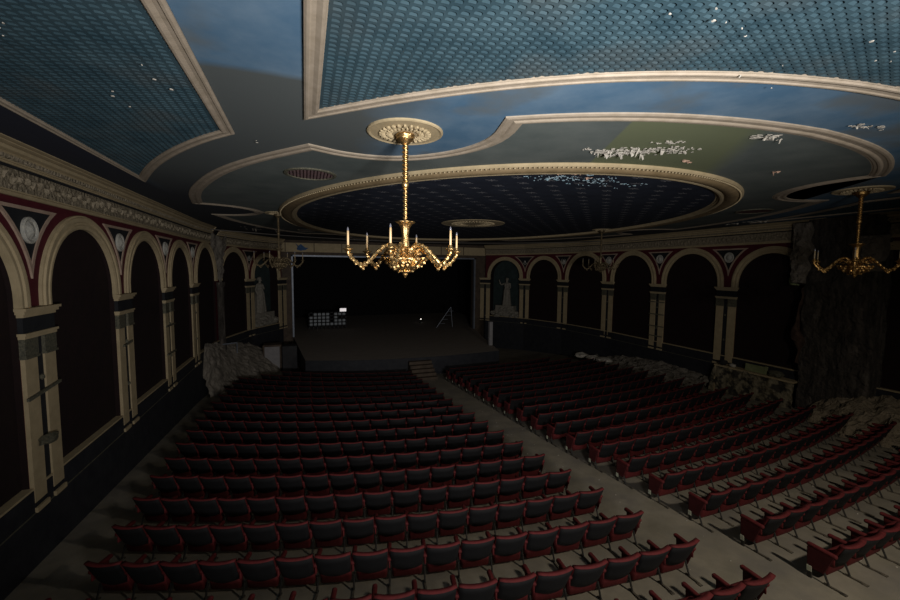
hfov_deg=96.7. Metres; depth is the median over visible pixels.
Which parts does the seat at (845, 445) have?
seat, armrest, panel, backrest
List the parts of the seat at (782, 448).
seat, armrest, panel, backrest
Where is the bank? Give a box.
[593,354,709,388]
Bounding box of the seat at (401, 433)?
[395,426,414,439]
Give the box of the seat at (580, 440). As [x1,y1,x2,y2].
[566,430,592,458]
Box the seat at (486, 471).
[472,459,501,481]
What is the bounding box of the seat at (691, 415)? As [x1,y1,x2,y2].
[681,409,698,427]
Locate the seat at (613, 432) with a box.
[602,425,624,442]
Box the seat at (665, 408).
[656,402,673,418]
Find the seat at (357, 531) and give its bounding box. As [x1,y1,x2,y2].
[341,515,373,552]
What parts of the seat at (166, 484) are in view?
backrest, panel, seat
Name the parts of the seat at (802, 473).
seat, armrest, panel, backrest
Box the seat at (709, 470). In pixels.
[695,461,721,491]
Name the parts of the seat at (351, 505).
panel, backrest, seat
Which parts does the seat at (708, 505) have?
panel, armrest, seat, panel, armrest, backrest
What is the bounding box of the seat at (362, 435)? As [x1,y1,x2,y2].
[356,429,375,441]
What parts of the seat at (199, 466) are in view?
backrest, panel, seat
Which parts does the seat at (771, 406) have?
panel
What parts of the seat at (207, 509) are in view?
armrest, backrest, panel, seat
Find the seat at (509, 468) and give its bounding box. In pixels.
[494,456,523,481]
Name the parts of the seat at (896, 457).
armrest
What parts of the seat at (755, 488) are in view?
seat, panel, armrest, backrest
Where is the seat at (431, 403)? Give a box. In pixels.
[422,400,437,407]
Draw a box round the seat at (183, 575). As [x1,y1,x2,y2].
[159,554,207,596]
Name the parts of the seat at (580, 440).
panel, armrest, seat, backrest, panel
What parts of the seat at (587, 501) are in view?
armrest, seat, panel, backrest, armrest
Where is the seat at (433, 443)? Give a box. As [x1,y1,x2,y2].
[425,435,445,452]
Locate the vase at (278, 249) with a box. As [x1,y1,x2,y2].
[274,248,281,258]
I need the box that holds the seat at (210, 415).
[203,410,221,420]
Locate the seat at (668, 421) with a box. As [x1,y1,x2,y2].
[657,414,676,433]
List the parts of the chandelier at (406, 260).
arm, arm, arm, lamp shade, twisted rod, twisted rod, arm, arm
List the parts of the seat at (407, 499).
armrest, seat, backrest, panel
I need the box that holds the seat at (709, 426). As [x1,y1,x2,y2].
[698,420,717,439]
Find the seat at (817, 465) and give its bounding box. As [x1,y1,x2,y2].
[801,458,828,490]
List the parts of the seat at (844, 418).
armrest, panel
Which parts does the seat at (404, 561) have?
armrest, leg, seat, panel, backrest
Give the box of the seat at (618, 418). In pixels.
[609,411,627,426]
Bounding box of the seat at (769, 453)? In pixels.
[754,444,779,472]
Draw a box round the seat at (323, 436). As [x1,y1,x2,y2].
[317,430,336,442]
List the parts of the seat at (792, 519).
seat, armrest, panel, backrest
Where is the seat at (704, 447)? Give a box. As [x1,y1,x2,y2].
[689,440,713,462]
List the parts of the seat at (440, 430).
panel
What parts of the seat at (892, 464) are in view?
armrest, seat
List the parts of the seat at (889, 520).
armrest, seat, panel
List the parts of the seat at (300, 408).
panel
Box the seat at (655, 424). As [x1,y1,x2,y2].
[645,417,664,435]
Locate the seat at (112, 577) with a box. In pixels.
[83,554,135,599]
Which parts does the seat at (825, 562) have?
post, number plate, panel, armrest, leg, seat, armrest, panel, leg, backrest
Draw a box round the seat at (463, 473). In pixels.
[450,462,477,484]
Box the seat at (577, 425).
[567,418,586,435]
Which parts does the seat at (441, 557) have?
armrest, leg, seat, backrest, panel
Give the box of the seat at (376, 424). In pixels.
[369,418,387,429]
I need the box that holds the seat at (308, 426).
[297,421,315,431]
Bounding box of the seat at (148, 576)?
[121,554,171,599]
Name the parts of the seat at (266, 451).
backrest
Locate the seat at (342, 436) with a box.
[336,430,356,445]
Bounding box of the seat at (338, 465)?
[324,455,347,474]
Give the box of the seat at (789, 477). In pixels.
[772,468,800,502]
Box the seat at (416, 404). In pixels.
[406,401,421,409]
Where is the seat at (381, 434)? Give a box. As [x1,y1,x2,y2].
[376,428,394,440]
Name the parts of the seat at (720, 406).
panel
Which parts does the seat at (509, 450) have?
seat, panel, backrest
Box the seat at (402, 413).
[397,408,413,418]
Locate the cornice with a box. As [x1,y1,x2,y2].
[210,229,602,243]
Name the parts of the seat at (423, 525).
armrest, leg, seat, panel, backrest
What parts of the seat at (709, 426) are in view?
seat, panel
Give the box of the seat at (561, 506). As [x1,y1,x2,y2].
[541,491,579,523]
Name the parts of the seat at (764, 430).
seat, panel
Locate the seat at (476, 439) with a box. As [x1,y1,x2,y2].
[464,432,485,446]
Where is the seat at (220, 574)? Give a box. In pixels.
[197,553,243,599]
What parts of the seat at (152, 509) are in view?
armrest, backrest, panel, seat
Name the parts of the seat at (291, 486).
backrest, panel, seat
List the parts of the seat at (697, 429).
seat, panel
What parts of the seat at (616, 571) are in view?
armrest, leg, seat, panel, backrest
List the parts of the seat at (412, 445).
backrest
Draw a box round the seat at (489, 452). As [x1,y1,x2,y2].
[480,443,502,461]
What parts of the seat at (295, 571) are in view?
leg, armrest, backrest, panel, seat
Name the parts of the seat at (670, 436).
seat, panel, backrest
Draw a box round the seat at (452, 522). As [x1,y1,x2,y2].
[433,507,467,544]
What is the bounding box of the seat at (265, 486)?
[250,474,279,497]
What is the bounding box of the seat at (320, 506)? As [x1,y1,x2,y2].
[305,493,335,524]
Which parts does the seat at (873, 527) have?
seat, armrest, panel, backrest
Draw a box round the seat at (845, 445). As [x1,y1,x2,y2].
[841,441,866,468]
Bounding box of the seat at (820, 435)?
[806,426,829,451]
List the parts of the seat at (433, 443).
backrest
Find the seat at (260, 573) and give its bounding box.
[236,552,279,599]
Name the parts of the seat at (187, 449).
backrest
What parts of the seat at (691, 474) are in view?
seat, panel, armrest, backrest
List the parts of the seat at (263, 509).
armrest, backrest, panel, seat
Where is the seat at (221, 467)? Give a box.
[208,458,235,476]
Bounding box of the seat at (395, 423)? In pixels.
[388,417,405,428]
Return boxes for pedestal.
[255,311,278,326]
[490,305,518,317]
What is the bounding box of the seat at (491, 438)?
[483,430,503,444]
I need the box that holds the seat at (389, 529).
[374,513,405,550]
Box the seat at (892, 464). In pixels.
[883,459,899,485]
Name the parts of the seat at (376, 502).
armrest, backrest, panel, seat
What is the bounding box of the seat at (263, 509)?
[246,494,279,520]
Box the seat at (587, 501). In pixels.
[565,486,603,524]
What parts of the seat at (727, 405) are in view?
panel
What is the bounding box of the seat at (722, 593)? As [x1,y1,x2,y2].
[681,581,745,599]
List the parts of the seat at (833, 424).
armrest, panel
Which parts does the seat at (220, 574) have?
leg, armrest, backrest, panel, seat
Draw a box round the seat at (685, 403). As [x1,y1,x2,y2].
[676,397,691,413]
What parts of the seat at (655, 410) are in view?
panel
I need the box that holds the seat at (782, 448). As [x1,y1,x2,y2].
[768,441,790,469]
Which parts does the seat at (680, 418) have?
seat, panel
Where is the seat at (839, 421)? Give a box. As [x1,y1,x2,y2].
[821,419,842,442]
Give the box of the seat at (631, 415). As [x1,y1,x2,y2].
[622,409,640,424]
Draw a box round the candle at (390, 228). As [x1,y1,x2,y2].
[389,227,391,242]
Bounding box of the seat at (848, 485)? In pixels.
[841,479,874,516]
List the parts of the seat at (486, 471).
seat, backrest, panel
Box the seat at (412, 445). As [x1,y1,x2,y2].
[404,437,425,452]
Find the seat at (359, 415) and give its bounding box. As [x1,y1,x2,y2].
[347,411,363,421]
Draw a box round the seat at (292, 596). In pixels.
[289,591,327,599]
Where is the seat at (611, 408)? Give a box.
[603,402,618,414]
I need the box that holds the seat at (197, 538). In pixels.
[175,521,216,561]
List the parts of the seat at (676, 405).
panel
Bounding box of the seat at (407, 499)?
[391,487,418,515]
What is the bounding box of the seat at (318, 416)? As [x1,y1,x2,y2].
[313,412,330,420]
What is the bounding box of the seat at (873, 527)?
[864,519,899,565]
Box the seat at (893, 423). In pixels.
[872,421,896,441]
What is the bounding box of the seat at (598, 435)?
[587,427,608,446]
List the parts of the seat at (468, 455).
seat, backrest, panel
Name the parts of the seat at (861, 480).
seat, armrest, panel, backrest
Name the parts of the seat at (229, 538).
armrest, backrest, panel, seat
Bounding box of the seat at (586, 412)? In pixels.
[577,406,594,418]
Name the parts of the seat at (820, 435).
armrest, panel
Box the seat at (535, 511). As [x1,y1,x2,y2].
[516,496,553,531]
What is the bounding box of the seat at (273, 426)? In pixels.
[261,421,281,443]
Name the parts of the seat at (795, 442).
seat, armrest, panel, backrest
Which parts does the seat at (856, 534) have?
seat, armrest, panel, backrest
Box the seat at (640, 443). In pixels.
[628,435,651,456]
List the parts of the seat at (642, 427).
seat, panel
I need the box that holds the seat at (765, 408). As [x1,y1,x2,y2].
[754,403,770,422]
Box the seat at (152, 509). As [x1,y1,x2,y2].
[132,494,169,524]
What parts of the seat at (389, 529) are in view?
leg, armrest, backrest, panel, seat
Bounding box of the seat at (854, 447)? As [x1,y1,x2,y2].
[832,445,859,474]
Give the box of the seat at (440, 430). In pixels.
[433,424,452,439]
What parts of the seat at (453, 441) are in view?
backrest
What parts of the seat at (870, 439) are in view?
armrest, panel, backrest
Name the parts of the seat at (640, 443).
seat, panel, backrest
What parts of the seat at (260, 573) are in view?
leg, armrest, backrest, panel, seat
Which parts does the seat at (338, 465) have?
panel, seat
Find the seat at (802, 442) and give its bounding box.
[789,433,812,460]
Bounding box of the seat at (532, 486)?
[515,472,548,500]
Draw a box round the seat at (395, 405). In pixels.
[391,401,406,416]
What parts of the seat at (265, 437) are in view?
backrest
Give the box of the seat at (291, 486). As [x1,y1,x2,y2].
[276,474,304,496]
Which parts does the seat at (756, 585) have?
armrest, seat, panel, panel, armrest, backrest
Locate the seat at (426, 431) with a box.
[414,425,433,440]
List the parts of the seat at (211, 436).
backrest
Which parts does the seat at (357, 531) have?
armrest, backrest, panel, seat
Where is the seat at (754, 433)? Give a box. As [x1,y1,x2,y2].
[742,426,762,450]
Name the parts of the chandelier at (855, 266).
arm, arm, arm, lamp shade, twisted rod, twisted rod, arm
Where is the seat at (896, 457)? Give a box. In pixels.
[891,454,899,478]
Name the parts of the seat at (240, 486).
backrest, panel, seat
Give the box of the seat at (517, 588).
[487,569,536,599]
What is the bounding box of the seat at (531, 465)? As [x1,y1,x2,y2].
[515,453,544,476]
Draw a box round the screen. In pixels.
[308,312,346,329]
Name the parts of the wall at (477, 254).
lintel moulding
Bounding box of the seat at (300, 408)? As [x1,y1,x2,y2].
[297,404,313,414]
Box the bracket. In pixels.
[38,431,58,445]
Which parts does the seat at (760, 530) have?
post, panel, armrest, seat, panel, armrest, backrest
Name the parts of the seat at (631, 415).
panel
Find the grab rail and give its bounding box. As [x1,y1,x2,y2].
[222,342,237,352]
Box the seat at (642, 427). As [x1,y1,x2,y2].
[631,419,651,437]
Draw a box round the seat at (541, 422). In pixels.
[530,412,553,436]
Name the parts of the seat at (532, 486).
seat, panel, backrest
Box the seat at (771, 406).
[760,401,776,420]
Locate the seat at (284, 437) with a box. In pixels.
[278,431,299,443]
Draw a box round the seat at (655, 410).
[645,404,662,420]
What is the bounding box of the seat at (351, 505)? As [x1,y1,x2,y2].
[334,491,362,519]
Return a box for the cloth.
[296,244,307,250]
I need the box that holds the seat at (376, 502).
[362,489,390,517]
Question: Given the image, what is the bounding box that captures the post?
[488,321,492,344]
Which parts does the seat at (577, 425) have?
panel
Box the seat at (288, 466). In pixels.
[277,457,302,476]
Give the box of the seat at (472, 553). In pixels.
[454,535,494,582]
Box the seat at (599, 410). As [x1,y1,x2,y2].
[590,404,607,417]
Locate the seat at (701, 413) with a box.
[691,407,708,424]
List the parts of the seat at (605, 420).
panel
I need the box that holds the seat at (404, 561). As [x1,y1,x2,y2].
[387,542,424,593]
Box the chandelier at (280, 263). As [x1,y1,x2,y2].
[252,214,304,270]
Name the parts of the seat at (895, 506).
armrest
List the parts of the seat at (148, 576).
leg, armrest, backrest, panel, seat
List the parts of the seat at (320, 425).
panel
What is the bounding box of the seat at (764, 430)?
[753,423,771,447]
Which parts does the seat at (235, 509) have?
armrest, backrest, panel, seat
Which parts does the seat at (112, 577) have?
leg, armrest, backrest, panel, seat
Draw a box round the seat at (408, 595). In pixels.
[372,583,414,599]
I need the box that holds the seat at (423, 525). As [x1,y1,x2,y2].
[404,510,437,547]
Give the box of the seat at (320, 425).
[315,420,333,434]
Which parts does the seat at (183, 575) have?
leg, armrest, backrest, panel, seat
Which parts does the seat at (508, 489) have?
seat, panel, backrest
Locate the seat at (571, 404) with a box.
[561,399,577,410]
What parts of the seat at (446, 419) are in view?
panel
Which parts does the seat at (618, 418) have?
panel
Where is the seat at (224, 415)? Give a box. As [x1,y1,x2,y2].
[217,410,233,420]
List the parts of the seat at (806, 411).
panel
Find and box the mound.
[792,395,899,448]
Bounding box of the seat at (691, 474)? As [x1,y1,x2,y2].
[675,465,704,496]
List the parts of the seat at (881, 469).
seat, armrest, panel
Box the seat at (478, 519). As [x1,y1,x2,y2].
[462,503,497,539]
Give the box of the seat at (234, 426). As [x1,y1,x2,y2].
[227,420,247,431]
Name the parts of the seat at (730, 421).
seat, panel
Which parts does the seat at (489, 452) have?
seat, backrest, panel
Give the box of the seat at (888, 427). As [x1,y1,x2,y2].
[867,425,892,450]
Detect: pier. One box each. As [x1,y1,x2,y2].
[210,230,226,349]
[789,213,894,408]
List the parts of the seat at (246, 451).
backrest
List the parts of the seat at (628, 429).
seat, backrest, panel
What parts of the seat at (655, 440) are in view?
seat, panel, backrest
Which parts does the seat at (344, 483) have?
panel, backrest, seat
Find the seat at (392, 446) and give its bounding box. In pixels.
[383,438,404,453]
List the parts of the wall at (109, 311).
arch panel, dado rail, spandrel panel, arch panel, dado rail, architrave, cornice, spandrel panel, arch panel, dado rail, spandrel panel, arch panel, dado rail, spandrel panel, arch panel, arch panel, dado rail, spandrel panel, cornice, architrave, arch panel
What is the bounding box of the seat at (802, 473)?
[787,463,815,496]
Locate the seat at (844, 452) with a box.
[822,449,849,479]
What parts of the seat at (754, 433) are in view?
seat, panel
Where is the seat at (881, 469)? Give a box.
[874,463,899,494]
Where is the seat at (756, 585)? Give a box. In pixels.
[712,564,775,599]
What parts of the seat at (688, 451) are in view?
seat, panel, backrest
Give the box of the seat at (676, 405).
[667,400,682,415]
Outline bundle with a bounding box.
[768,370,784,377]
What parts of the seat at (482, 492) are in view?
seat, panel, backrest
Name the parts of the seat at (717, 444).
seat, panel, backrest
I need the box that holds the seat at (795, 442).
[780,437,802,464]
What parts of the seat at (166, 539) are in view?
leg, armrest, backrest, panel, seat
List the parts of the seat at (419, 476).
seat, backrest, panel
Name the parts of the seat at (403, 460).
seat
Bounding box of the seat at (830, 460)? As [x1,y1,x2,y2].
[812,454,839,485]
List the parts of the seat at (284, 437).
backrest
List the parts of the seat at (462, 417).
panel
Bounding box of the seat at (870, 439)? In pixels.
[848,436,874,464]
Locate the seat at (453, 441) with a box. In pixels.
[445,434,465,451]
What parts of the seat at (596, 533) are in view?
armrest, seat, backrest, panel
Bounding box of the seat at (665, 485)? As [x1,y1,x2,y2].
[648,469,687,508]
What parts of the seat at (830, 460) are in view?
seat, armrest, panel, backrest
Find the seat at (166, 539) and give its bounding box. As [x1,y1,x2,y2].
[143,521,185,562]
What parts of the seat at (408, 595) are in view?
armrest, backrest, panel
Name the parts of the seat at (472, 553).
armrest, leg, seat, backrest, panel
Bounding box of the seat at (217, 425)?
[211,420,231,431]
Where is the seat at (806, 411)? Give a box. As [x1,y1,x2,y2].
[791,408,810,428]
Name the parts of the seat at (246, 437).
backrest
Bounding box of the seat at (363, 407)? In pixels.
[359,403,374,412]
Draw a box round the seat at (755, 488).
[738,477,768,509]
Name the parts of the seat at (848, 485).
seat, armrest, panel, backrest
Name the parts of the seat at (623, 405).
panel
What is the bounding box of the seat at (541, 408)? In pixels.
[534,402,551,417]
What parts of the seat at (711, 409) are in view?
seat, panel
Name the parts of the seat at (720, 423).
seat, panel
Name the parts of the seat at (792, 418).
panel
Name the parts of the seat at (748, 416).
panel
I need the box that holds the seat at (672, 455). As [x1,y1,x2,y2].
[659,447,683,471]
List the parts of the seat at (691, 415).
seat, panel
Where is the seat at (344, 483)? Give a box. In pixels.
[328,472,354,494]
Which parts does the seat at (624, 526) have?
armrest, seat, panel, backrest, armrest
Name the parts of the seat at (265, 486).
backrest, panel, seat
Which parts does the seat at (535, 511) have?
armrest, seat, panel, backrest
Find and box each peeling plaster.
[0,22,257,142]
[524,174,642,188]
[583,146,701,159]
[594,149,612,155]
[650,141,683,143]
[669,7,895,88]
[749,134,781,142]
[848,123,883,130]
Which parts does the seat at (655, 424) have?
seat, panel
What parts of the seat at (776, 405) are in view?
panel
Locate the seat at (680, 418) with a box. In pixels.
[670,411,688,430]
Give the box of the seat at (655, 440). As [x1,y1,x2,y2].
[643,432,666,453]
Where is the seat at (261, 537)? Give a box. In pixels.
[242,520,279,552]
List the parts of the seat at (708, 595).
armrest, seat, backrest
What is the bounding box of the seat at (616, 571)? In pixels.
[588,552,640,599]
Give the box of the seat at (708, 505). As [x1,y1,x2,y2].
[688,487,734,532]
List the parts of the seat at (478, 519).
armrest, seat, backrest, panel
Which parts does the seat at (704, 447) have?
seat, backrest, panel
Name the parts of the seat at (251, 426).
backrest, panel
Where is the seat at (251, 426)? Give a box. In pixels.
[244,421,264,443]
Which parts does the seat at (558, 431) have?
panel, seat, panel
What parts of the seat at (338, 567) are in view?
leg, armrest, backrest, panel, seat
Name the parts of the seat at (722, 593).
armrest, seat, panel, backrest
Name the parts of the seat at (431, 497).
seat, backrest, panel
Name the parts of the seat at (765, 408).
panel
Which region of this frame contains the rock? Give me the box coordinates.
[203,342,282,397]
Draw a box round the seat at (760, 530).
[740,508,793,561]
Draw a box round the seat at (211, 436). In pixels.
[203,430,226,443]
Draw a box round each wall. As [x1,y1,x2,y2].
[0,133,287,599]
[281,240,485,343]
[293,256,470,316]
[480,211,899,406]
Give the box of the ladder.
[436,307,452,327]
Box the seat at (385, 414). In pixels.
[381,409,397,418]
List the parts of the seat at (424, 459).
seat, backrest, panel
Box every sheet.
[575,352,587,357]
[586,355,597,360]
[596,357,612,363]
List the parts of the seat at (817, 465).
seat, armrest, panel, backrest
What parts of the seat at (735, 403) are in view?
panel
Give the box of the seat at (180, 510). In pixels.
[160,495,196,525]
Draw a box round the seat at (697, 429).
[686,423,705,443]
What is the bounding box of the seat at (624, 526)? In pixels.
[599,507,644,557]
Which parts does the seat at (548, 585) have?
armrest, seat, panel, backrest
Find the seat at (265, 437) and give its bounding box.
[258,431,280,443]
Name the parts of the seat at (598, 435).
seat, panel, backrest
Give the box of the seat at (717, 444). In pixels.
[705,436,727,460]
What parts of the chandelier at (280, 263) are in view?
arm, arm, twisted rod, lamp shade, arm, arm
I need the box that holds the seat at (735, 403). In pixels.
[726,397,740,413]
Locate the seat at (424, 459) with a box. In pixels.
[416,449,438,468]
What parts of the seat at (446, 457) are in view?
seat, backrest, panel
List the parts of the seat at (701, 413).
seat, panel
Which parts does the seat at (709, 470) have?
seat, panel, armrest, backrest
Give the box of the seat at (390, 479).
[379,468,404,491]
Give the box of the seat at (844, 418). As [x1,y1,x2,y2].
[827,416,848,439]
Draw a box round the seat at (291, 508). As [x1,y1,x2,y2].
[276,494,307,522]
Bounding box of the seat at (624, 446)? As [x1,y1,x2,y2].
[612,438,635,459]
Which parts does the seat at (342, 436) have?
panel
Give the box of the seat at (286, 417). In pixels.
[280,412,296,421]
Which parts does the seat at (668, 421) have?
seat, panel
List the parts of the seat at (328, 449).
backrest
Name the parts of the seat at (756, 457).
seat, armrest, panel, backrest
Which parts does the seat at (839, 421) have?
armrest, panel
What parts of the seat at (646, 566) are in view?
armrest, leg, seat, panel, backrest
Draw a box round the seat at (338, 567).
[313,548,351,599]
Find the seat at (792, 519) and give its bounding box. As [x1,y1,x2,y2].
[773,502,810,542]
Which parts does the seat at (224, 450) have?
backrest, panel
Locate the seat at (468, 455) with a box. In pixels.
[459,445,482,464]
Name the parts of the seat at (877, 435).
armrest, panel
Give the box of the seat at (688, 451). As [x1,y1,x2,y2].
[674,443,699,467]
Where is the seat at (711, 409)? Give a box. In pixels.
[700,404,717,421]
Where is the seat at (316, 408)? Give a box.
[312,404,327,411]
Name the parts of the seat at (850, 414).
armrest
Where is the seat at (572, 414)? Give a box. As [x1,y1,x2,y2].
[564,408,581,421]
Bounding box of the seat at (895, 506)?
[894,505,899,540]
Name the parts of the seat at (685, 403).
panel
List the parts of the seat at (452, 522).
armrest, seat, backrest, panel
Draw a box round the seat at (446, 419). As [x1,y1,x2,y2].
[440,413,457,427]
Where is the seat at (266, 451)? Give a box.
[256,443,279,458]
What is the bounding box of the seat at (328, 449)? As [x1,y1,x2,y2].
[320,442,341,460]
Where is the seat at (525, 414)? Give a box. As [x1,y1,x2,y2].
[516,404,537,427]
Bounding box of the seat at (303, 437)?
[297,431,317,443]
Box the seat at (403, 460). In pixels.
[394,451,416,469]
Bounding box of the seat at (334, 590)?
[330,587,371,599]
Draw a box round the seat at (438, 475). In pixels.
[427,464,454,486]
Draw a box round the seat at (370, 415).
[364,410,380,420]
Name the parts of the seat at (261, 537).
armrest, backrest, panel, seat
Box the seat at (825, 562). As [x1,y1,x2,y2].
[806,533,869,596]
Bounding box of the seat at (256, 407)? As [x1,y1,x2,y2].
[252,403,267,411]
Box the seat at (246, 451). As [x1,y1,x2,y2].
[235,443,259,458]
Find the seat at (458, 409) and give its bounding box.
[446,405,462,414]
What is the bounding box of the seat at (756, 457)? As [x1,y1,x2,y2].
[742,449,766,476]
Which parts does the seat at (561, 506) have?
armrest, seat, panel, backrest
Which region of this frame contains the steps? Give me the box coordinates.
[408,360,437,380]
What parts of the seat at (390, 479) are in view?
backrest, panel, seat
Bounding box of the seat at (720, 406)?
[709,401,725,418]
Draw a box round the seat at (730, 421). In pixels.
[720,414,737,435]
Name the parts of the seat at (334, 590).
armrest, backrest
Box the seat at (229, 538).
[209,520,247,560]
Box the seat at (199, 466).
[185,457,214,476]
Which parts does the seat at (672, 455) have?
seat, panel, backrest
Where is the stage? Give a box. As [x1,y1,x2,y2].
[293,312,498,375]
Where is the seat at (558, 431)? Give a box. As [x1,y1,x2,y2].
[546,420,570,446]
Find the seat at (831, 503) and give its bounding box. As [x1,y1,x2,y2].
[810,490,846,530]
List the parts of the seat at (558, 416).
panel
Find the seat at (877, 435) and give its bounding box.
[855,432,881,459]
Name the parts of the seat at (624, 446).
seat, panel, backrest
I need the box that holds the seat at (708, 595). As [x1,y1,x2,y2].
[649,590,713,599]
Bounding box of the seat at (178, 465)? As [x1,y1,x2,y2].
[164,457,192,475]
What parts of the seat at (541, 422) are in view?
panel, seat, panel, backrest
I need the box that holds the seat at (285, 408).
[281,404,296,412]
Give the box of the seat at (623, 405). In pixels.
[614,400,630,412]
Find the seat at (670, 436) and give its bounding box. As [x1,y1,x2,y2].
[659,429,680,449]
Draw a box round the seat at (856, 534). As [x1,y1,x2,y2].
[846,526,888,577]
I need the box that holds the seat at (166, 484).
[149,474,182,497]
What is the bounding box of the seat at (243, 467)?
[230,458,257,476]
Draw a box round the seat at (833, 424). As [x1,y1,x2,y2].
[814,422,835,446]
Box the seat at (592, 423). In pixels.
[581,416,600,430]
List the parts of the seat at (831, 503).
seat, armrest, panel, backrest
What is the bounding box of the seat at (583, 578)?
[556,558,607,599]
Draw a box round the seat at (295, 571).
[275,550,315,599]
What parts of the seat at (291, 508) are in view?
armrest, panel, backrest, seat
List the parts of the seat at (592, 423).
panel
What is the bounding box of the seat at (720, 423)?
[708,417,727,438]
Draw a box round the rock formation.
[708,363,797,408]
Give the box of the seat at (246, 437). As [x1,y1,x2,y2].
[240,431,261,443]
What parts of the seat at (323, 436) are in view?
backrest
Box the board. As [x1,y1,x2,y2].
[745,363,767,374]
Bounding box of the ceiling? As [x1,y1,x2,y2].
[0,0,899,245]
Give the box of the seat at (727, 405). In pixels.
[719,399,733,416]
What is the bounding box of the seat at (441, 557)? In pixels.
[421,539,459,588]
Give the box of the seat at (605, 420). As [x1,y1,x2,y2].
[595,413,614,428]
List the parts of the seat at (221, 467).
backrest, panel, seat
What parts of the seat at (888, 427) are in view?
armrest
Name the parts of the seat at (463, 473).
seat, backrest, panel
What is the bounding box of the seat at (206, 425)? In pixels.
[195,419,215,430]
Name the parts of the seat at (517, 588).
armrest, seat, backrest, panel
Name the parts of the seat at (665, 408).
panel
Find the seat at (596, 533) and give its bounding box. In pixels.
[573,515,616,563]
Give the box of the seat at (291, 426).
[279,421,297,431]
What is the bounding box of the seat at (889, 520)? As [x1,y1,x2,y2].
[879,512,899,549]
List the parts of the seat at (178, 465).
backrest, panel, seat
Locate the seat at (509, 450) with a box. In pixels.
[497,440,523,459]
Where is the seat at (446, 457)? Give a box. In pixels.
[438,447,460,467]
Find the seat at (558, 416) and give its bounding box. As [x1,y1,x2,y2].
[550,410,567,425]
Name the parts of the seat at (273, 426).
panel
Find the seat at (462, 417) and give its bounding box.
[457,412,474,426]
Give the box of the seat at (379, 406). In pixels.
[375,402,390,410]
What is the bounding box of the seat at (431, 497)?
[417,485,446,513]
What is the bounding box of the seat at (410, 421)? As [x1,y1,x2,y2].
[405,416,423,428]
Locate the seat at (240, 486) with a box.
[224,475,254,497]
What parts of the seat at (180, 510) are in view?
armrest, backrest, panel, seat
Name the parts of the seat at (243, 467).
backrest, panel, seat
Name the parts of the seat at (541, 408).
panel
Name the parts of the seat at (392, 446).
backrest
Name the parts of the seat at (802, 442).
seat, armrest, panel, backrest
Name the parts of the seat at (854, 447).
seat, armrest, panel, backrest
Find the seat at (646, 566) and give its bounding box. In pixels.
[618,545,670,599]
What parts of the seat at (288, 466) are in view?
panel, backrest, seat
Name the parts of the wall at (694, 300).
arch panel, spandrel panel, arch panel, spandrel panel, dado rail, arch panel, spandrel panel, dado rail, arch panel, architrave, cornice, spandrel panel, dado rail, arch panel, spandrel panel, dado rail, arch panel, cornice, dado rail, arch panel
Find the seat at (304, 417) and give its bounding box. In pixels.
[296,412,313,421]
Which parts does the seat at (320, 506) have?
panel, backrest, seat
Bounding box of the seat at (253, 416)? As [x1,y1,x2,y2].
[248,412,264,420]
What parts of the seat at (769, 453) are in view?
seat, panel, backrest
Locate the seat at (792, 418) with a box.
[778,414,797,434]
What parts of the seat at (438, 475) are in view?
seat, backrest, panel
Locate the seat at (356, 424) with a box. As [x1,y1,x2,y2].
[351,419,369,431]
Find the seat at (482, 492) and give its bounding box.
[467,479,499,506]
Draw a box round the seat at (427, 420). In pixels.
[423,415,440,428]
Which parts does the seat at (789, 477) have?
seat, armrest, backrest, panel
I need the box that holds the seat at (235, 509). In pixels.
[217,495,251,525]
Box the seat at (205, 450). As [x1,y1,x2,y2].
[194,443,220,458]
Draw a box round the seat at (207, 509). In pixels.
[188,495,223,525]
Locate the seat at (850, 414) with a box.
[832,412,853,431]
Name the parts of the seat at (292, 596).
armrest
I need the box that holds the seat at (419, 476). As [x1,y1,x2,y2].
[405,466,429,489]
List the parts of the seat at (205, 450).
backrest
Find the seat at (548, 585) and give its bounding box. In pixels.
[522,564,572,599]
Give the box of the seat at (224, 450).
[214,443,239,458]
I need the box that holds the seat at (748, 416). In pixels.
[739,409,755,428]
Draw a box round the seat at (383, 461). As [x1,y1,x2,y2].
[370,453,393,470]
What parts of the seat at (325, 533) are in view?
armrest, backrest, panel, seat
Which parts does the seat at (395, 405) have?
panel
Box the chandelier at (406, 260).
[343,131,460,277]
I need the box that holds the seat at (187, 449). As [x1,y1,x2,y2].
[175,442,201,458]
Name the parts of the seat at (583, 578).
armrest, seat, panel, backrest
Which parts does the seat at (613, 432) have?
seat, panel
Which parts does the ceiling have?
embossed scale panel, panel moulding, cusped moulding, panel moulding, embossed scale panel, panel moulding, embossed scale panel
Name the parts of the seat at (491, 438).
backrest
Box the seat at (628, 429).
[617,422,638,440]
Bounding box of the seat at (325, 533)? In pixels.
[309,517,342,554]
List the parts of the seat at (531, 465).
seat, backrest, panel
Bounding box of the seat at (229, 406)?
[224,402,238,411]
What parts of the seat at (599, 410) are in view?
panel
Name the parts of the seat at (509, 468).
seat, backrest, panel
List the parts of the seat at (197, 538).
leg, armrest, backrest, panel, seat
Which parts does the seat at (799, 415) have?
panel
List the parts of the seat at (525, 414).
panel, seat, panel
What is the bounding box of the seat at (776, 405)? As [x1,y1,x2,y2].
[766,398,782,417]
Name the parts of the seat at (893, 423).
armrest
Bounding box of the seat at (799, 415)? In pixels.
[785,410,803,431]
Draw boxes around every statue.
[255,277,266,312]
[499,278,510,305]
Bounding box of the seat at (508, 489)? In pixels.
[492,475,524,507]
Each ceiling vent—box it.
[283,167,335,180]
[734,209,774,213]
[737,210,771,212]
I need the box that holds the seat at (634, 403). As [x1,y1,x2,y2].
[625,398,640,410]
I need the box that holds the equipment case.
[282,344,297,371]
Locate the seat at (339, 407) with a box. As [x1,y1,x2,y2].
[328,404,343,411]
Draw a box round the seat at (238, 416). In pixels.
[232,411,248,420]
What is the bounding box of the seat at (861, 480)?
[853,474,886,509]
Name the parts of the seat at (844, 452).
seat, armrest, panel, backrest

